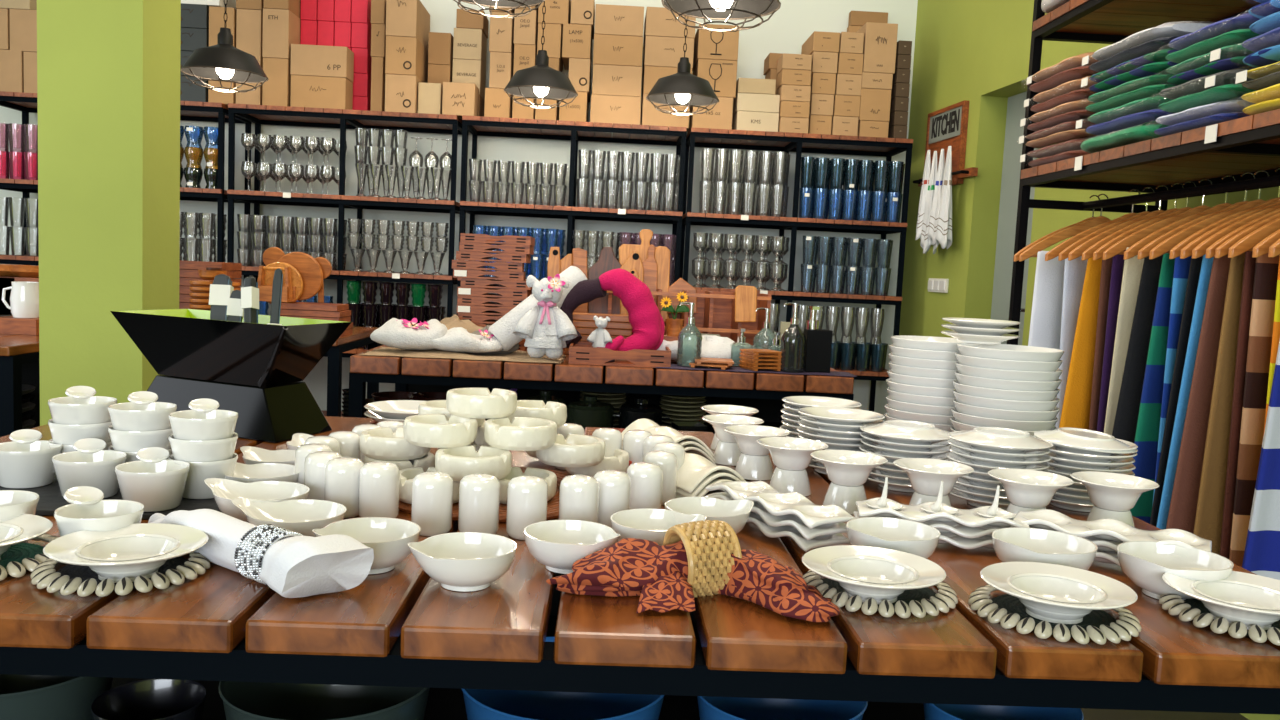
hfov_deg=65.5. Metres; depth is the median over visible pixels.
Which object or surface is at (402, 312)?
goblet
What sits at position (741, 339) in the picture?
soap dispenser
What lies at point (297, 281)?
serving board
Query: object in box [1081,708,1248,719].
floor
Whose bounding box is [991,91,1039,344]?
door
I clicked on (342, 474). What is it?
salt shaker
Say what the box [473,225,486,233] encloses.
tumbler
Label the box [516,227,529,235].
tumbler
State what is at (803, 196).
tumbler
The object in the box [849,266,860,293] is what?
tumbler
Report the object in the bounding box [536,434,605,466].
ashtray
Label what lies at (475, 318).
wooden tray
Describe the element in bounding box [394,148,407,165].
tumbler
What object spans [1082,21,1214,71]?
folded towel
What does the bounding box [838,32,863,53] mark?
cardboard box
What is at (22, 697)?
mixing bowl
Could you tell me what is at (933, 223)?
kitchen towel
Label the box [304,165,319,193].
wine glass
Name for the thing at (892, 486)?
plate
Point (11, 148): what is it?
tumbler
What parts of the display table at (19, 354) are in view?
leg, steel frame, panel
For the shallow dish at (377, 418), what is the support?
on the display table at (399, 627)
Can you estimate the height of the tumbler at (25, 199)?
0.132 m
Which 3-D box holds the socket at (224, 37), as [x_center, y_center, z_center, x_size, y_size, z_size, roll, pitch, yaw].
[-1.566,-1.212,3.757,0.055,0.076,0.055,3,5,-2]
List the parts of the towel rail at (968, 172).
plate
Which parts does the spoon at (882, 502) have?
spoon handle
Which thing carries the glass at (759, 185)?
on the shelving rack at (787, 142)
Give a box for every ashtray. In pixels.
[359,427,430,459]
[364,452,434,471]
[399,467,459,503]
[403,414,477,447]
[418,400,483,426]
[435,445,511,481]
[438,442,479,450]
[446,388,516,418]
[474,421,488,446]
[484,417,556,450]
[499,467,556,503]
[507,400,566,427]
[525,450,536,457]
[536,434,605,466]
[564,449,628,476]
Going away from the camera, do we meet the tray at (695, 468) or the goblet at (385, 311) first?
the tray at (695, 468)
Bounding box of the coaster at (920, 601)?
[803,570,957,617]
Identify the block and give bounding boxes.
[0,316,38,334]
[663,336,684,361]
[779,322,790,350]
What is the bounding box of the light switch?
[928,278,948,292]
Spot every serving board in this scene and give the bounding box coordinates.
[257,262,302,303]
[263,247,284,265]
[277,252,322,300]
[314,257,331,302]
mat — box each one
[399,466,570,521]
[655,364,856,376]
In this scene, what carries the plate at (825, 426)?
on the plate at (829, 433)
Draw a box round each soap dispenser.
[677,302,701,365]
[731,328,752,365]
[753,308,777,350]
[768,332,780,348]
[780,303,806,371]
[804,306,832,372]
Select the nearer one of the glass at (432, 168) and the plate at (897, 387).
the plate at (897, 387)
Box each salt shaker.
[295,443,331,484]
[304,436,339,453]
[304,451,341,499]
[324,457,363,517]
[328,431,360,459]
[352,424,381,462]
[359,461,399,517]
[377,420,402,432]
[411,471,452,535]
[458,473,499,533]
[506,475,547,539]
[555,423,584,469]
[559,475,598,522]
[592,428,621,456]
[593,470,630,527]
[623,430,651,462]
[626,462,662,508]
[643,435,673,461]
[644,450,677,504]
[653,442,684,470]
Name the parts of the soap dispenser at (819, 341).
pump spout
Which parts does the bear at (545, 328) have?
arm, leg, leg, arm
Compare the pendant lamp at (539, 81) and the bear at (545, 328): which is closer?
the bear at (545, 328)
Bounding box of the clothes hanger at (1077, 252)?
[1068,185,1167,260]
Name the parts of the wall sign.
sign panel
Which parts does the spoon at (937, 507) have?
spoon handle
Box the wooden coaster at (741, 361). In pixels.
[739,360,781,366]
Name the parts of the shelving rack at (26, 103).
shelf frame, post, shelf frame, shelf frame, post, post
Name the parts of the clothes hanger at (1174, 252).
hanger arm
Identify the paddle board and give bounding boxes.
[619,229,668,317]
[620,251,643,314]
[630,269,639,279]
[642,244,657,302]
[655,246,669,321]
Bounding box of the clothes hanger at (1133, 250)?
[1124,175,1234,259]
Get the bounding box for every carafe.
[180,126,183,146]
[180,147,183,167]
[180,167,183,186]
[184,125,203,147]
[184,147,203,168]
[184,167,202,187]
[203,126,217,148]
[203,148,217,168]
[204,168,217,188]
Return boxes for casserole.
[526,390,571,408]
[566,395,618,430]
[614,397,669,428]
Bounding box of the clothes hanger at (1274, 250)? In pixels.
[1268,239,1279,256]
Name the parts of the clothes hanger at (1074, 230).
hanger arm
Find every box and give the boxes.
[0,0,36,9]
[0,8,9,49]
[0,49,23,92]
[0,276,14,314]
[0,276,38,314]
[9,9,36,51]
[23,52,36,92]
[180,28,208,50]
[180,51,193,76]
[180,76,207,101]
[181,0,236,9]
[181,3,208,29]
[208,6,236,104]
[236,0,263,10]
[236,9,262,104]
[262,8,300,60]
[262,58,290,105]
[263,0,300,17]
[290,44,353,82]
[290,75,352,109]
[300,0,317,21]
[300,20,317,44]
[317,0,334,21]
[317,21,334,45]
[334,0,351,22]
[334,22,351,47]
[351,0,370,25]
[351,23,370,50]
[352,48,371,75]
[352,96,370,110]
[353,73,370,98]
[370,57,385,110]
[371,0,385,24]
[371,24,385,58]
[385,36,427,82]
[385,74,421,112]
[386,0,429,50]
[418,82,442,113]
[428,32,453,67]
[428,64,452,84]
[442,82,478,119]
[452,59,485,100]
[453,28,486,67]
[456,9,488,38]
[478,94,484,116]
[484,88,512,117]
[489,7,514,15]
[489,12,513,57]
[489,52,513,88]
[512,96,535,118]
[513,44,536,74]
[514,9,537,48]
[517,5,537,14]
[535,99,559,121]
[537,23,562,70]
[538,0,570,30]
[549,58,561,71]
[559,92,587,121]
[562,24,591,69]
[568,58,590,101]
[570,0,594,38]
[590,94,640,127]
[592,64,641,96]
[593,34,642,66]
[594,4,643,36]
[640,94,689,131]
[641,66,691,102]
[642,36,693,77]
[643,7,695,48]
[684,333,720,337]
[687,97,732,133]
[692,24,738,70]
[693,59,737,99]
[732,93,779,116]
[732,111,778,131]
[736,78,775,94]
[763,53,782,74]
[765,69,776,85]
[776,69,810,89]
[776,85,810,101]
[777,53,811,74]
[778,117,808,132]
[779,101,809,117]
[801,31,839,54]
[808,115,831,134]
[809,94,833,115]
[811,51,837,73]
[811,73,835,94]
[831,116,858,135]
[832,95,860,116]
[834,74,861,95]
[836,53,863,74]
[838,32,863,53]
[847,26,861,31]
[848,11,887,26]
[856,22,897,73]
[857,120,888,137]
[858,88,890,121]
[861,72,892,89]
[888,125,906,138]
[889,111,907,127]
[890,97,908,113]
[891,83,909,99]
[892,69,910,85]
[895,55,910,69]
[896,40,911,55]
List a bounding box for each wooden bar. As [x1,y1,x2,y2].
[573,312,629,322]
[573,320,631,329]
[575,327,631,335]
[580,334,628,341]
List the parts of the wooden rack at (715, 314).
rack rail, rack rail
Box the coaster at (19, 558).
[0,534,60,580]
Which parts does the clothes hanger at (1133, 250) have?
hanger arm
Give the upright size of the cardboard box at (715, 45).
0.158 m
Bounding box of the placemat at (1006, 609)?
[968,584,1140,644]
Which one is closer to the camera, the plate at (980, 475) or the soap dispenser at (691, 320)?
the plate at (980, 475)
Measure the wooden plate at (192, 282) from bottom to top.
0.018 m
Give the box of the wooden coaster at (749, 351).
[740,349,781,355]
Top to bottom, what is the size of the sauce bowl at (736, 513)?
0.040 m
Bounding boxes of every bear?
[513,274,577,358]
[587,315,611,346]
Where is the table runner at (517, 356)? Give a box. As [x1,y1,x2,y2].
[359,347,565,363]
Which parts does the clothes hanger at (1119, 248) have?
hanger arm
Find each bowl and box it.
[0,264,36,276]
[0,674,112,719]
[8,265,38,277]
[22,384,35,394]
[22,402,35,412]
[22,419,35,428]
[90,679,206,719]
[110,309,351,388]
[198,270,226,279]
[204,478,309,521]
[206,267,221,270]
[218,681,429,719]
[225,462,298,482]
[232,498,346,536]
[240,446,295,464]
[286,433,313,449]
[312,517,420,573]
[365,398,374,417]
[371,391,424,401]
[408,532,516,591]
[412,392,446,400]
[462,637,663,719]
[524,520,619,573]
[611,509,706,544]
[665,497,753,534]
[671,421,707,431]
[697,696,867,719]
[701,405,758,449]
[702,414,763,465]
[704,420,714,433]
[723,425,789,479]
[757,437,828,495]
[810,450,887,513]
[846,517,939,558]
[866,501,902,510]
[893,458,973,505]
[921,505,958,514]
[923,703,1083,719]
[977,509,1014,518]
[987,468,1073,512]
[992,527,1097,570]
[1071,471,1158,526]
[1117,541,1233,599]
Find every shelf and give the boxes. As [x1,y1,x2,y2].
[564,422,783,427]
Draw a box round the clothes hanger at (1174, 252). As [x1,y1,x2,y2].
[1169,167,1279,258]
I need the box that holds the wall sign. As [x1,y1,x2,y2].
[924,100,968,185]
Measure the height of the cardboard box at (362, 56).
0.115 m
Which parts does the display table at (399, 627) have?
panel, steel frame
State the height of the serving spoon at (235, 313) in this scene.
0.114 m
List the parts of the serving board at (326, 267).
board handle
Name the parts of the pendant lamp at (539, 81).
lamp shade, bulb, chain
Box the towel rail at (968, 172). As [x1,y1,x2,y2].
[913,167,977,186]
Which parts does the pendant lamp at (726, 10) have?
lamp shade, bulb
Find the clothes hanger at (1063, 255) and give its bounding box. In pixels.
[1058,187,1154,260]
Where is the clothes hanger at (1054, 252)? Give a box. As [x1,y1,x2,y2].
[1045,189,1139,260]
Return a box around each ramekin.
[0,429,61,487]
[0,490,39,544]
[48,386,116,424]
[48,419,111,444]
[48,439,111,452]
[52,438,126,497]
[54,486,143,536]
[108,391,176,430]
[108,425,171,451]
[108,445,171,462]
[115,447,189,511]
[168,432,237,461]
[168,453,237,498]
[169,398,238,440]
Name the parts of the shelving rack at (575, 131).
post, post, shelf frame, post, shelf frame, post, post, post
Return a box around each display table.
[0,334,39,436]
[0,416,1279,719]
[327,327,379,416]
[348,345,853,427]
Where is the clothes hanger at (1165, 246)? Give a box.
[1149,170,1268,258]
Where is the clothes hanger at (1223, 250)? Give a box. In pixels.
[1215,212,1279,257]
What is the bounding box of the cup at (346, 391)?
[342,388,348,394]
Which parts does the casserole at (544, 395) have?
lid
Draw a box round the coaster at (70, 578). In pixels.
[30,551,210,596]
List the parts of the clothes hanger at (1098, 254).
hanger arm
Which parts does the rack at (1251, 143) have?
post, shelf frame, shelf frame, post, hanging rail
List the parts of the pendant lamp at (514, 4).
lamp shade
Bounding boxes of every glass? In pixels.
[241,133,255,162]
[241,162,255,190]
[254,164,268,190]
[255,136,268,164]
[257,134,271,163]
[257,163,271,191]
[270,137,283,165]
[270,165,283,190]
[272,164,287,191]
[273,135,287,164]
[286,137,299,166]
[286,166,299,191]
[289,136,303,165]
[289,164,303,192]
[302,138,315,167]
[302,166,314,192]
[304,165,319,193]
[305,136,319,165]
[317,167,330,193]
[318,139,331,167]
[320,137,335,166]
[320,166,334,194]
[333,168,345,184]
[334,140,346,168]
[350,248,365,271]
[355,163,368,195]
[366,249,380,271]
[367,166,378,196]
[370,164,383,196]
[382,167,393,197]
[382,250,396,272]
[385,165,398,197]
[396,167,407,197]
[398,251,412,273]
[401,166,414,198]
[409,137,422,166]
[410,168,422,198]
[414,251,428,273]
[415,166,428,198]
[424,138,438,167]
[425,168,437,199]
[430,252,444,274]
[431,167,443,199]
[439,139,451,168]
[439,169,450,199]
[699,181,712,212]
[701,148,714,181]
[704,182,717,212]
[706,150,719,182]
[714,181,726,213]
[715,149,728,181]
[718,183,728,213]
[720,151,729,183]
[729,182,742,214]
[730,149,743,182]
[732,184,745,214]
[734,152,744,184]
[742,183,755,214]
[745,150,758,183]
[747,185,757,215]
[749,152,759,184]
[757,184,771,215]
[759,151,772,184]
[761,185,771,215]
[763,153,773,185]
[771,184,785,216]
[773,152,787,184]
[775,186,788,216]
[777,154,790,186]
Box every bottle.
[677,323,701,365]
[731,342,752,365]
[753,328,777,350]
[780,324,806,371]
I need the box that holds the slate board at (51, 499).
[0,475,221,518]
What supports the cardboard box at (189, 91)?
on the shelving rack at (26, 103)
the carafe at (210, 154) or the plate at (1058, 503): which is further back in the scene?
the carafe at (210, 154)
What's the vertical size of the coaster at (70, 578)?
0.013 m
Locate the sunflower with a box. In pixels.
[660,292,689,336]
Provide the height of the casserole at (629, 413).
0.129 m
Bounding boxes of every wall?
[0,0,917,420]
[899,0,1279,719]
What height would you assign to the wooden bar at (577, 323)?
0.022 m
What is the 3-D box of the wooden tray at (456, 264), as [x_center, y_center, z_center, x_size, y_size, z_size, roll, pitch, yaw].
[-0.510,-0.319,3.363,0.230,0.028,0.191,2,5,-5]
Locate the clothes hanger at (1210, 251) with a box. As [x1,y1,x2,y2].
[1205,208,1279,257]
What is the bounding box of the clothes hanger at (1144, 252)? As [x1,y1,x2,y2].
[1137,172,1254,259]
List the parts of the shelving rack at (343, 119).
post, post, shelf frame, post, shelf frame, shelf frame, shelf frame, post, post, post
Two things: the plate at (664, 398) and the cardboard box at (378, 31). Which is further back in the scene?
the cardboard box at (378, 31)
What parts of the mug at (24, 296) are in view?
handle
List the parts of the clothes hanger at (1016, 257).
hanger arm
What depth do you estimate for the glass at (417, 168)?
4.64 m
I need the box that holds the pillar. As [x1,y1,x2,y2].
[37,0,180,425]
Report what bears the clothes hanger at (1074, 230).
hanging from the rack at (1251, 143)
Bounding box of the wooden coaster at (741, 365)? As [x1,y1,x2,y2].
[739,364,780,370]
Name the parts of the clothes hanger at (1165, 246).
hanger arm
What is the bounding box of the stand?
[147,375,331,442]
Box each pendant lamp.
[180,0,267,92]
[454,0,544,17]
[504,1,577,108]
[646,16,718,115]
[661,0,780,31]
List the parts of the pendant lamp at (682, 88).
lamp shade, bulb, chain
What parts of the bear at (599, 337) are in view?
arm, arm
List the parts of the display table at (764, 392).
leg, leg, panel, steel frame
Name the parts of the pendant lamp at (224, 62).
lamp shade, bulb, chain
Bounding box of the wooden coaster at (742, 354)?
[740,352,781,358]
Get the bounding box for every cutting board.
[547,247,559,278]
[560,254,571,272]
[572,248,587,312]
[588,247,621,313]
[667,278,696,312]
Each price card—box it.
[283,192,290,197]
[392,273,399,278]
[618,209,625,213]
[741,215,748,219]
[1074,156,1082,170]
[1204,124,1217,143]
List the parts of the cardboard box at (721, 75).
printed wine glass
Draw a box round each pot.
[619,408,662,428]
[665,318,683,335]
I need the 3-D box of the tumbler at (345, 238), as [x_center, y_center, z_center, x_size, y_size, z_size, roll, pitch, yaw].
[-1.428,-0.547,4.733,0.064,0.079,0.062,4,5,11]
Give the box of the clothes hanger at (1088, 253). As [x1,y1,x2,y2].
[1082,182,1183,259]
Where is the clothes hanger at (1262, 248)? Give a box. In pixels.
[1252,229,1279,257]
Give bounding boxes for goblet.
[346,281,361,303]
[346,303,360,325]
[359,303,363,324]
[362,281,377,303]
[362,304,377,326]
[375,303,380,325]
[378,305,393,326]
[379,282,394,304]
[392,304,396,317]
[395,283,410,305]
[395,305,409,319]
[408,305,412,320]
[410,306,425,326]
[411,284,426,306]
[424,306,428,321]
[427,284,442,306]
[427,307,441,321]
[440,306,445,319]
[692,260,706,286]
[693,232,707,259]
[697,260,711,286]
[698,233,709,260]
[708,261,722,287]
[709,233,723,260]
[712,261,723,287]
[714,234,724,260]
[723,261,737,288]
[724,234,738,261]
[728,262,739,288]
[729,235,740,261]
[739,262,753,285]
[740,235,754,261]
[743,262,754,285]
[744,235,755,262]
[754,263,768,289]
[755,235,769,262]
[758,263,769,289]
[759,236,771,262]
[769,263,784,290]
[770,236,785,263]
[773,264,787,290]
[775,237,789,263]
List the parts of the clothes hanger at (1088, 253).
hanger arm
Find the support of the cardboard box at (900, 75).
on the cardboard box at (898, 89)
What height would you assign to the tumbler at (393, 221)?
0.068 m
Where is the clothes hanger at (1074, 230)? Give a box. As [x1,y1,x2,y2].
[1019,194,1110,260]
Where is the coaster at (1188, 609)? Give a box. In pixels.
[1159,594,1279,645]
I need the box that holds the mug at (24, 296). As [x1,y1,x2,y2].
[2,281,38,317]
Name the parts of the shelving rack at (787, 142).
post, post, post, post, shelf frame, shelf frame, shelf frame, shelf frame, post, post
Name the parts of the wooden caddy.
handle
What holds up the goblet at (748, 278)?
on the shelving rack at (787, 142)
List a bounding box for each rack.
[0,91,251,286]
[227,103,467,416]
[457,115,686,315]
[563,289,770,350]
[679,127,912,411]
[1007,0,1279,344]
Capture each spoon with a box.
[209,274,233,320]
[226,290,243,321]
[241,276,258,322]
[268,268,282,324]
[866,477,902,510]
[921,481,958,514]
[977,485,1014,518]
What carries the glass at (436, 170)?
on the shelving rack at (343, 119)
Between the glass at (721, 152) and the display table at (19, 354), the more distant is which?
the glass at (721, 152)
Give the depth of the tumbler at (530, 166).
4.72 m
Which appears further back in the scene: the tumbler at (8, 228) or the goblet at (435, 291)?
the goblet at (435, 291)
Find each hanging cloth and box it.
[1028,251,1064,425]
[1055,256,1087,428]
[1059,257,1101,429]
[1089,257,1112,430]
[1097,250,1125,432]
[1104,247,1143,434]
[1112,255,1162,442]
[1130,253,1174,523]
[1150,256,1202,526]
[1152,256,1190,505]
[1156,254,1213,528]
[1166,255,1230,533]
[1193,253,1244,554]
[1220,251,1255,558]
[1229,242,1279,566]
[1242,340,1279,579]
[1263,257,1279,436]
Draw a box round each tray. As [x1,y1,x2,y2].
[179,260,241,270]
[179,269,241,278]
[179,277,240,286]
[179,285,240,293]
[179,294,191,301]
[179,302,191,308]
[280,309,350,317]
[280,315,350,321]
[281,302,348,310]
[341,328,351,335]
[452,260,523,271]
[452,267,523,271]
[453,269,524,280]
[453,276,524,280]
[456,251,530,262]
[456,258,530,262]
[457,286,531,298]
[457,293,528,298]
[457,296,524,306]
[457,302,516,306]
[457,304,514,314]
[457,310,504,314]
[458,313,503,323]
[459,242,533,254]
[459,249,533,254]
[460,233,534,245]
[460,240,534,245]
[461,278,531,289]
[461,285,531,289]
[471,319,497,323]
[472,278,525,284]
[474,287,531,293]
[474,323,486,326]
[474,323,492,326]
[518,343,524,349]
[518,343,527,350]
[569,341,670,367]
[574,341,592,346]
[621,418,713,455]
[622,440,715,461]
[622,445,716,465]
[642,452,744,492]
[676,471,740,496]
[676,478,730,497]
[704,492,846,539]
[705,481,855,528]
[747,512,850,551]
[853,511,1011,537]
[855,497,1029,527]
[938,532,993,548]
[1010,509,1211,551]
[1012,526,1182,557]
[1094,550,1119,565]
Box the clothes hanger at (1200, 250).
[1192,204,1279,258]
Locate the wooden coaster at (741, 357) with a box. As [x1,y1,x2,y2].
[739,356,780,362]
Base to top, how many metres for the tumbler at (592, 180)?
0.132 m
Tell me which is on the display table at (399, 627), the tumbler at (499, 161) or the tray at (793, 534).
the tray at (793, 534)
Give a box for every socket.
[217,27,232,45]
[535,50,548,65]
[677,57,690,72]
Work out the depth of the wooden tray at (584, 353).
2.96 m
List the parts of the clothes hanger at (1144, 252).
hanger arm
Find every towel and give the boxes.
[370,318,447,349]
[432,327,502,352]
[440,314,483,332]
[471,325,518,354]
[488,266,587,350]
[560,278,606,347]
[598,268,664,350]
[598,335,623,350]
[657,335,762,362]
[915,150,930,239]
[920,151,936,253]
[927,149,944,243]
[935,146,951,248]
[1019,119,1097,148]
[1020,99,1095,130]
[1020,137,1090,166]
[1023,52,1098,92]
[1024,76,1096,112]
[1041,0,1070,13]
[1073,121,1167,152]
[1076,95,1174,134]
[1081,48,1178,92]
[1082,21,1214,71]
[1083,72,1174,112]
[1152,98,1255,135]
[1156,66,1256,112]
[1157,43,1253,85]
[1161,13,1259,63]
[1233,84,1279,114]
[1235,61,1279,90]
[1238,27,1279,67]
[1241,0,1279,34]
[1254,0,1269,2]
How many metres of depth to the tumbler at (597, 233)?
4.69 m
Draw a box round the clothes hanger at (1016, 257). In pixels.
[1014,195,1099,261]
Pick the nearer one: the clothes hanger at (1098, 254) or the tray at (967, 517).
the tray at (967, 517)
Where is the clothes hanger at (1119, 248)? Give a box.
[1102,178,1211,259]
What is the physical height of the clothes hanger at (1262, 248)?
0.200 m
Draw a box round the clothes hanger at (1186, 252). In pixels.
[1180,200,1279,258]
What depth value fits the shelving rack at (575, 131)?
4.65 m
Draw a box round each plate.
[189,280,211,286]
[189,286,209,291]
[189,292,209,297]
[189,298,208,303]
[189,304,210,309]
[212,281,240,287]
[579,397,626,404]
[580,391,625,396]
[580,393,626,400]
[612,403,623,408]
[659,405,703,412]
[660,396,705,403]
[660,400,705,408]
[662,395,704,399]
[662,409,705,416]
[662,413,703,420]
[662,419,703,423]
[662,422,704,427]
[780,425,799,437]
[781,408,800,420]
[781,414,799,425]
[781,419,798,428]
[782,396,861,408]
[783,403,861,414]
[785,433,796,437]
[797,407,884,425]
[797,426,864,444]
[798,420,865,438]
[798,433,866,450]
[799,415,883,431]
[809,461,826,473]
[811,458,823,466]
[859,444,949,462]
[860,424,948,444]
[860,432,949,451]
[861,439,950,458]
[861,451,948,470]
[863,420,950,440]
[867,474,914,491]
[870,468,910,484]
[874,466,908,477]
[884,404,953,424]
[884,413,952,431]
[886,378,954,397]
[886,396,954,415]
[887,370,956,387]
[887,387,954,406]
[888,353,957,369]
[889,344,957,360]
[889,362,957,378]
[891,335,981,351]
[941,317,1019,328]
[941,324,1019,335]
[941,331,1019,343]
[946,452,1049,472]
[947,459,1048,480]
[948,431,1038,453]
[948,439,1050,461]
[948,446,1051,468]
[949,489,1008,509]
[950,417,1056,435]
[951,407,1057,430]
[951,427,1052,448]
[953,380,1059,400]
[953,389,1059,410]
[953,399,1059,420]
[953,483,1009,503]
[954,371,1061,390]
[955,352,1062,371]
[955,362,1062,381]
[956,343,1063,361]
[956,477,1005,496]
[961,474,1003,488]
[1033,435,1137,455]
[1034,427,1137,453]
[1044,452,1134,469]
[1047,460,1135,473]
[1047,466,1134,481]
[1048,446,1136,462]
[1050,498,1093,511]
[1053,492,1093,504]
[1057,487,1088,496]
[1067,482,1086,489]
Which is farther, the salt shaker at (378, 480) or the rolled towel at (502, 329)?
the rolled towel at (502, 329)
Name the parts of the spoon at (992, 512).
spoon handle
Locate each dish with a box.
[0,514,52,559]
[43,523,207,582]
[364,400,424,419]
[364,410,403,421]
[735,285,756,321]
[802,545,945,603]
[980,562,1137,623]
[1162,568,1279,629]
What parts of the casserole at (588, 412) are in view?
lid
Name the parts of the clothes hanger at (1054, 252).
hanger arm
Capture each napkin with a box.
[148,509,373,597]
[546,520,839,621]
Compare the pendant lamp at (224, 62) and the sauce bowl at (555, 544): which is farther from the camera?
the pendant lamp at (224, 62)
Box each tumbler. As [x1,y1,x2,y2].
[0,123,8,151]
[0,152,9,178]
[0,226,9,254]
[5,197,8,225]
[8,123,24,152]
[8,197,24,226]
[9,151,24,179]
[9,226,24,255]
[24,124,37,153]
[24,152,37,179]
[24,198,37,227]
[25,227,38,255]
[179,238,183,259]
[180,212,183,236]
[183,212,198,237]
[183,213,194,237]
[183,238,195,260]
[184,238,198,260]
[198,213,210,238]
[198,239,209,261]
[199,213,214,238]
[199,238,213,261]
[213,214,226,239]
[213,239,226,261]
[237,214,251,231]
[237,231,250,248]
[237,249,250,265]
[250,216,261,232]
[250,232,262,249]
[250,250,261,265]
[251,249,264,266]
[252,215,265,231]
[252,232,265,249]
[258,301,268,314]
[264,216,276,232]
[264,233,276,249]
[266,215,279,232]
[266,233,279,248]
[279,217,290,232]
[279,234,290,250]
[280,216,293,233]
[280,233,293,250]
[293,217,304,234]
[293,235,304,250]
[294,234,307,251]
[295,217,308,234]
[303,295,316,302]
[305,218,318,234]
[307,235,318,251]
[309,217,322,234]
[309,235,322,251]
[319,218,332,235]
[319,236,332,252]
[322,253,336,269]
[323,218,336,235]
[324,236,337,252]
[329,253,332,264]
[333,236,346,253]
[335,254,346,269]
[336,220,346,236]
[347,218,360,233]
[347,233,360,247]
[354,145,367,163]
[355,128,367,146]
[362,219,375,233]
[362,234,375,248]
[367,146,380,164]
[368,129,380,146]
[376,235,389,249]
[377,220,390,234]
[381,129,393,147]
[381,147,393,165]
[391,235,404,250]
[392,220,404,235]
[394,130,407,148]
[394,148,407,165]
[406,221,419,235]
[406,236,419,250]
[420,237,433,251]
[421,222,434,236]
[435,223,448,237]
[435,237,448,252]
[469,159,481,180]
[469,180,481,201]
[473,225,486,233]
[476,182,489,201]
[477,161,490,182]
[481,226,493,244]
[482,181,495,202]
[483,160,496,181]
[487,226,500,250]
[491,161,503,182]
[491,183,503,202]
[495,227,508,250]
[496,182,509,202]
[498,160,510,182]
[502,226,514,250]
[505,162,517,183]
[505,183,517,203]
[509,227,522,235]
[511,161,524,182]
[511,183,524,203]
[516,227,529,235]
[518,184,530,202]
[519,163,532,184]
[524,228,537,253]
[524,254,535,271]
[525,183,538,204]
[525,263,528,278]
[526,162,539,183]
[530,228,543,253]
[530,254,543,279]
[532,185,545,203]
[533,164,545,185]
[537,254,548,277]
[538,229,550,254]
[539,184,552,204]
[540,162,552,184]
[544,254,547,277]
[545,229,558,253]
[546,164,559,185]
[546,185,558,204]
[552,229,565,254]
[553,185,566,205]
[554,163,566,184]
[560,165,568,186]
[560,186,567,205]
[572,230,585,249]
[576,178,589,206]
[578,149,591,178]
[578,231,591,248]
[583,180,596,206]
[584,152,597,179]
[586,231,599,256]
[587,256,597,274]
[591,179,604,207]
[592,150,605,179]
[593,231,605,255]
[597,181,610,207]
[598,152,611,181]
[601,231,613,248]
[606,180,619,208]
[607,151,620,180]
[607,232,619,257]
[612,182,625,208]
[613,153,625,181]
[619,232,632,246]
[620,181,633,208]
[621,152,634,181]
[625,233,638,243]
[626,182,638,209]
[627,154,640,182]
[634,233,637,244]
[635,152,648,181]
[635,181,648,209]
[640,183,653,209]
[641,155,654,183]
[649,182,662,210]
[650,234,661,245]
[651,153,664,182]
[653,234,666,246]
[655,155,668,183]
[655,184,667,210]
[662,234,675,259]
[663,183,676,210]
[665,154,678,183]
[667,235,674,260]
[669,156,679,184]
[669,184,678,211]
[670,260,674,285]
[771,303,779,339]
[797,305,809,332]
[799,188,813,217]
[800,157,814,187]
[801,264,814,291]
[802,189,813,217]
[803,235,816,263]
[804,159,815,189]
[804,264,815,291]
[806,236,817,264]
[810,305,824,328]
[814,188,827,218]
[815,157,829,188]
[816,265,829,292]
[817,190,828,218]
[818,159,830,190]
[818,236,831,264]
[819,265,830,292]
[821,237,832,264]
[826,306,839,341]
[828,189,842,219]
[830,158,844,189]
[830,342,839,369]
[830,342,840,368]
[831,191,842,219]
[831,265,844,293]
[832,160,844,190]
[832,237,845,265]
[834,266,845,293]
[835,238,847,265]
[840,307,854,342]
[841,342,855,370]
[842,190,856,219]
[843,341,857,368]
[845,159,859,190]
[845,191,857,219]
[846,266,859,293]
[847,161,859,191]
[848,238,861,265]
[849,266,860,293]
[850,238,862,266]
[855,307,869,343]
[856,343,870,370]
[857,191,871,220]
[858,342,870,369]
[859,160,873,190]
[860,192,871,220]
[861,267,874,294]
[862,162,874,192]
[863,238,876,266]
[863,267,875,294]
[865,239,876,266]
[870,308,884,343]
[871,344,885,371]
[872,191,885,221]
[874,160,888,191]
[874,343,887,369]
[875,193,886,221]
[876,162,889,193]
[876,267,889,295]
[877,239,890,267]
[878,268,890,295]
[880,240,892,267]
[886,192,900,222]
[889,161,903,192]
[889,193,902,222]
[890,163,904,193]
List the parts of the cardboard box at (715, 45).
printed wine glass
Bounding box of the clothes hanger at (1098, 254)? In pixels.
[1093,181,1195,259]
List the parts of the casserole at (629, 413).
lid, handle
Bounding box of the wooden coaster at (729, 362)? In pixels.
[694,357,733,365]
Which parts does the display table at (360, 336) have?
leg, steel frame, leg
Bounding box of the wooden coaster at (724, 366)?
[689,361,733,369]
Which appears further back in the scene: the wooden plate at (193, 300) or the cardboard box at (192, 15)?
the cardboard box at (192, 15)
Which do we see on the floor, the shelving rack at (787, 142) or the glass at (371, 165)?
the shelving rack at (787, 142)
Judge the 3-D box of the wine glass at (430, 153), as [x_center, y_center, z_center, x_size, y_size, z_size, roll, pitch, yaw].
[-0.971,-0.965,4.639,0.068,0.130,0.068,3,5,-2]
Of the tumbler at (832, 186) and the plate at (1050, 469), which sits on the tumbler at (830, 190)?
the tumbler at (832, 186)
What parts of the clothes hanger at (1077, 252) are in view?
hanger arm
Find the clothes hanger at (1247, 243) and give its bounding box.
[1228,217,1279,257]
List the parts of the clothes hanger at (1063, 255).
hanger arm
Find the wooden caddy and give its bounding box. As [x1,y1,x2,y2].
[258,266,295,301]

